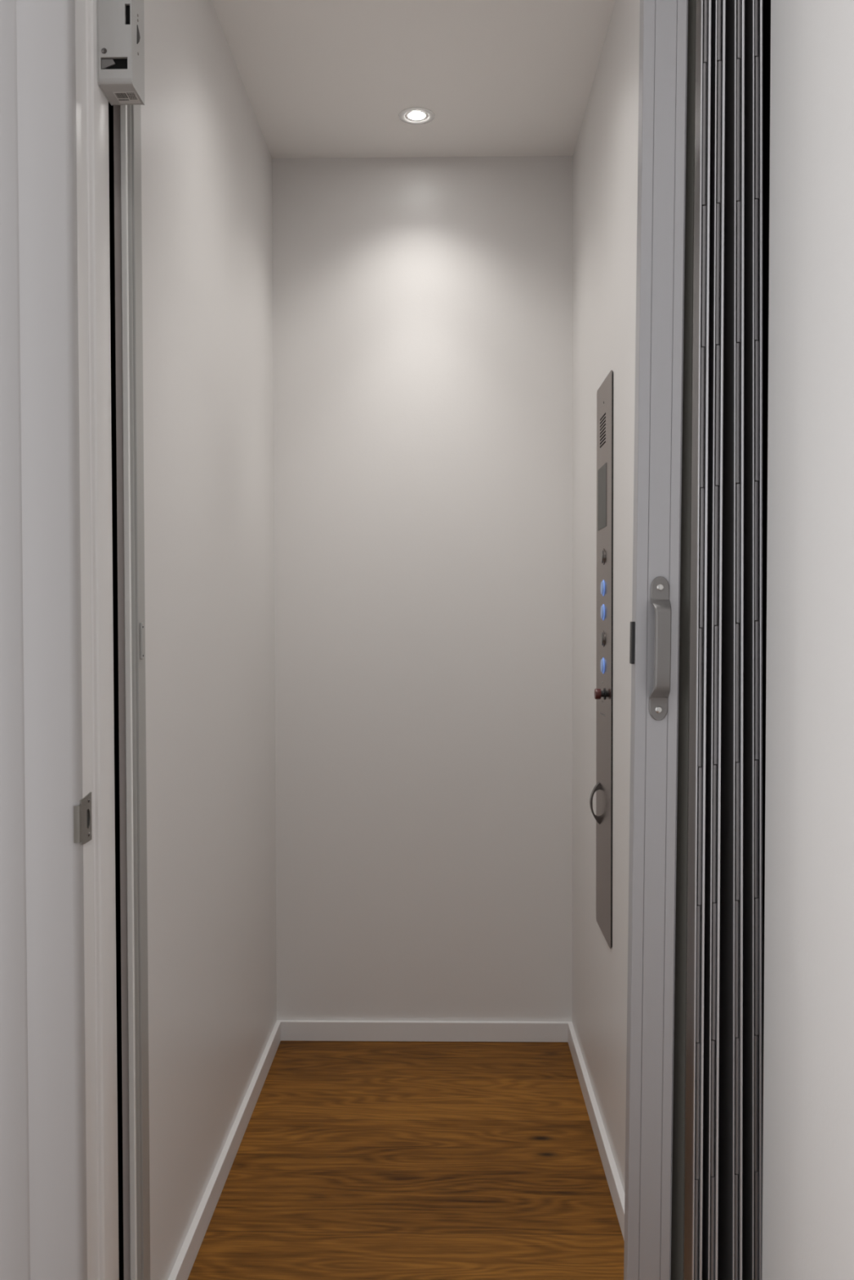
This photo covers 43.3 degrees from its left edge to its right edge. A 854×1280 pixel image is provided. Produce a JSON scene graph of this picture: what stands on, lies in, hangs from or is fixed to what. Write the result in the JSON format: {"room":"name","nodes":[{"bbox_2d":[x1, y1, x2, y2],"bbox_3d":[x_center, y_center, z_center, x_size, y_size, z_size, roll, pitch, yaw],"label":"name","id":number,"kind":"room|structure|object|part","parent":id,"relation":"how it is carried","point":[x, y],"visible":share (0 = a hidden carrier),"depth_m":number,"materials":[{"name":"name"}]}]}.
{"room":"home elevator","nodes":[
{"label":"home elevator","id":0,"kind":"room"},
{"bbox_2d":[108,102,124,1279],"bbox_3d":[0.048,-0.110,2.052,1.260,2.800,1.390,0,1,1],"label":"door frame","id":1,"kind":"structure","parent":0,"point":[111,161],"depth_m":1.95,"materials":[{"name":"black"}]},
{"bbox_2d":[113,0,276,1279],"bbox_3d":[-0.392,-0.076,2.021,0.022,2.174,1.170,0,1,1],"label":"wall","id":2,"kind":"structure","parent":0,"point":[206,202],"depth_m":1.81,"materials":[{"name":"white paint"}]},
{"bbox_2d":[120,104,150,1279],"bbox_3d":[-0.394,-0.046,1.457,0.015,2.099,0.060,0,1,1],"label":"channel","id":3,"kind":"object","parent":2,"relation":"attached to","point":[130,114],"visible":1,"depth_m":1.45,"materials":[{"name":"silver metal"}]},
{"bbox_3d":[-0.389,0.001,1.464,0.003,0.050,0.008,0,1,1],"label":"catch plate","id":4,"kind":"part","parent":3,"relation":"part of","materials":[{"name":"grey metal"}]},
{"bbox_2d":[168,1022,280,1279],"bbox_3d":[-0.372,0.967,2.067,0.012,0.048,1.104,0,1,1],"label":"baseboard","id":5,"kind":"structure","parent":2,"relation":"attached to","point":[184,1264],"depth_m":1.95,"materials":[{"name":"white wood"}]},
{"bbox_2d":[187,1040,624,1279],"bbox_3d":[0.059,1.000,2.036,0.920,0.020,1.215,0,1,1],"label":"floor","id":6,"kind":"structure","parent":0,"point":[354,1160],"depth_m":2.00,"materials":[{"name":"brown wood"}]},
{"bbox_2d":[211,0,615,158],"bbox_3d":[0.055,-1.153,1.998,0.920,0.020,1.190,0,1,1],"label":"ceiling","id":7,"kind":"structure","parent":0,"point":[321,78],"depth_m":2.16,"materials":[{"name":"white paint"}]},
{"bbox_2d":[398,106,435,124],"bbox_3d":[-0.023,-1.156,2.360,0.080,0.015,0.080,0,1,1],"label":"recessed light","id":8,"kind":"object","parent":7,"relation":"in","point":[414,115],"visible":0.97,"depth_m":2.36,"materials":[{"name":"silver metal"}]},
{"bbox_2d":[271,155,573,1021],"bbox_3d":[0.058,-0.090,2.608,0.900,2.174,0.020,0,1,1],"label":"wall","id":9,"kind":"structure","parent":0,"point":[423,307],"depth_m":2.60,"materials":[{"name":"white paint"}]},
{"bbox_2d":[275,1020,572,1042],"bbox_3d":[-0.007,0.953,2.618,0.721,0.048,0.012,0,1,1],"label":"baseboard","id":10,"kind":"structure","parent":9,"relation":"attached to","point":[291,1030],"depth_m":2.61,"materials":[{"name":"white wood"}]},
{"bbox_2d":[572,0,639,1191],"bbox_3d":[0.429,-0.077,2.006,0.177,2.174,1.170,0,1,1],"label":"wall","id":11,"kind":"structure","parent":0,"point":[605,155],"depth_m":2.05,"materials":[{"name":"white paint"}]},
{"bbox_2d":[568,1022,624,1240],"bbox_3d":[0.338,0.964,2.107,0.012,0.048,0.998,0,1,1],"label":"baseboard","id":12,"kind":"structure","parent":11,"relation":"attached to","point":[611,1171],"depth_m":2.08,"materials":[{"name":"white wood"}]},
{"bbox_2d":[589,369,613,948],"bbox_3d":[0.331,0.037,2.062,0.022,1.064,0.199,0,1,1],"label":"control panel","id":13,"kind":"object","parent":11,"relation":"attached to","point":[603,691],"visible":1,"depth_m":2.05,"materials":[{"name":"silver metal"}]},
{"bbox_3d":[0.331,0.322,2.124,0.018,0.083,0.015,0,1,1],"label":"pull handle","id":14,"kind":"part","parent":13,"relation":"part of","materials":[{"name":"grey metal"}]},
{"bbox_2d":[594,688,605,699],"bbox_3d":[0.329,0.103,2.047,0.019,0.022,0.022,0,1,1],"label":"switch","id":15,"kind":"object","parent":13,"relation":"attached to","point":[598,693],"depth_m":2.04,"materials":[{"name":"red plastic"}]},
{"bbox_2d":[600,413,605,447],"bbox_3d":[0.338,-0.403,2.068,0.001,0.057,0.072,0,1,1],"label":"speaker grille","id":16,"kind":"object","parent":13,"relation":"attached to","point":[602,415],"depth_m":2.07,"materials":[{"name":"black"}]},
{"bbox_2d":[623,0,770,1279],"bbox_3d":[0.381,-0.028,1.462,0.246,2.038,0.129,0,1,-11],"label":"gate","id":17,"kind":"object","parent":11,"relation":"attached to","point":[693,1183],"visible":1,"depth_m":1.42,"materials":[{"name":"grey metal"}]},
{"bbox_3d":[0.304,-0.027,1.429,0.058,2.038,0.029,0,1,1],"label":"lead post","id":18,"kind":"part","parent":17,"relation":"part of","materials":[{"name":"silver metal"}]},
{"bbox_3d":[0.305,0.011,1.400,0.025,0.190,0.031,0,1,1],"label":"handle","id":19,"kind":"part","parent":17,"relation":"part of","materials":[{"name":"grey metal"}]},
{"bbox_2d":[761,0,853,1279],"bbox_3d":[0.452,-0.017,1.005,0.037,2.040,0.790,0,1,1],"label":"wall","id":20,"kind":"structure","parent":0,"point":[808,1135],"depth_m":1.22,"materials":[{"name":"white paint"}]},
{"bbox_3d":[0.024,-0.243,1.307,2.800,2.500,0.094,0,1,1],"label":"wall","id":21,"kind":"structure","parent":0,"visible":0},
{"bbox_2d":[0,0,119,1279],"bbox_3d":[-0.013,-0.073,1.305,1.026,2.160,0.120,0,1,1],"label":"door frame","id":22,"kind":"structure","parent":21,"relation":"attached to","point":[43,1165],"depth_m":1.26,"materials":[{"name":"white wood"}]},
{"bbox_2d":[73,791,92,844],"bbox_3d":[-0.410,0.214,1.283,0.006,0.058,0.047,0,1,1],"label":"strike plate","id":23,"kind":"object","parent":22,"relation":"attached to","point":[82,830],"visible":1,"depth_m":1.28,"materials":[{"name":"silver metal"}]},
{"bbox_3d":[-0.409,0.214,1.288,0.002,0.058,0.037,0,1,1],"label":"plate","id":24,"kind":"part","parent":23,"relation":"part of","materials":[{"name":"silver metal"}]},
{"bbox_2d":[96,0,144,105],"bbox_3d":[-0.380,-0.846,1.333,0.043,0.335,0.055,0,1,1],"label":"door lock","id":25,"kind":"object","parent":21,"relation":"attached to","point":[120,23],"visible":1,"depth_m":1.31,"materials":[{"name":"grey plastic"}]},
{"bbox_3d":[-0.401,-0.845,1.333,0.001,0.335,0.055,0,1,1],"label":"plate","id":26,"kind":"part","parent":25,"relation":"part of","materials":[{"name":"grey plastic"}]},
{"bbox_3d":[-0.389,-0.703,1.312,0.016,0.012,0.002,0,1,1],"label":"lock lever","id":27,"kind":"part","parent":25,"relation":"part of","materials":[{"name":"grey metal"}]},
{"bbox_3d":[-0.360,-0.846,1.332,0.001,0.335,0.055,0,1,1],"label":"plate","id":28,"kind":"part","parent":25,"relation":"part of","materials":[{"name":"grey plastic"}]}
]}

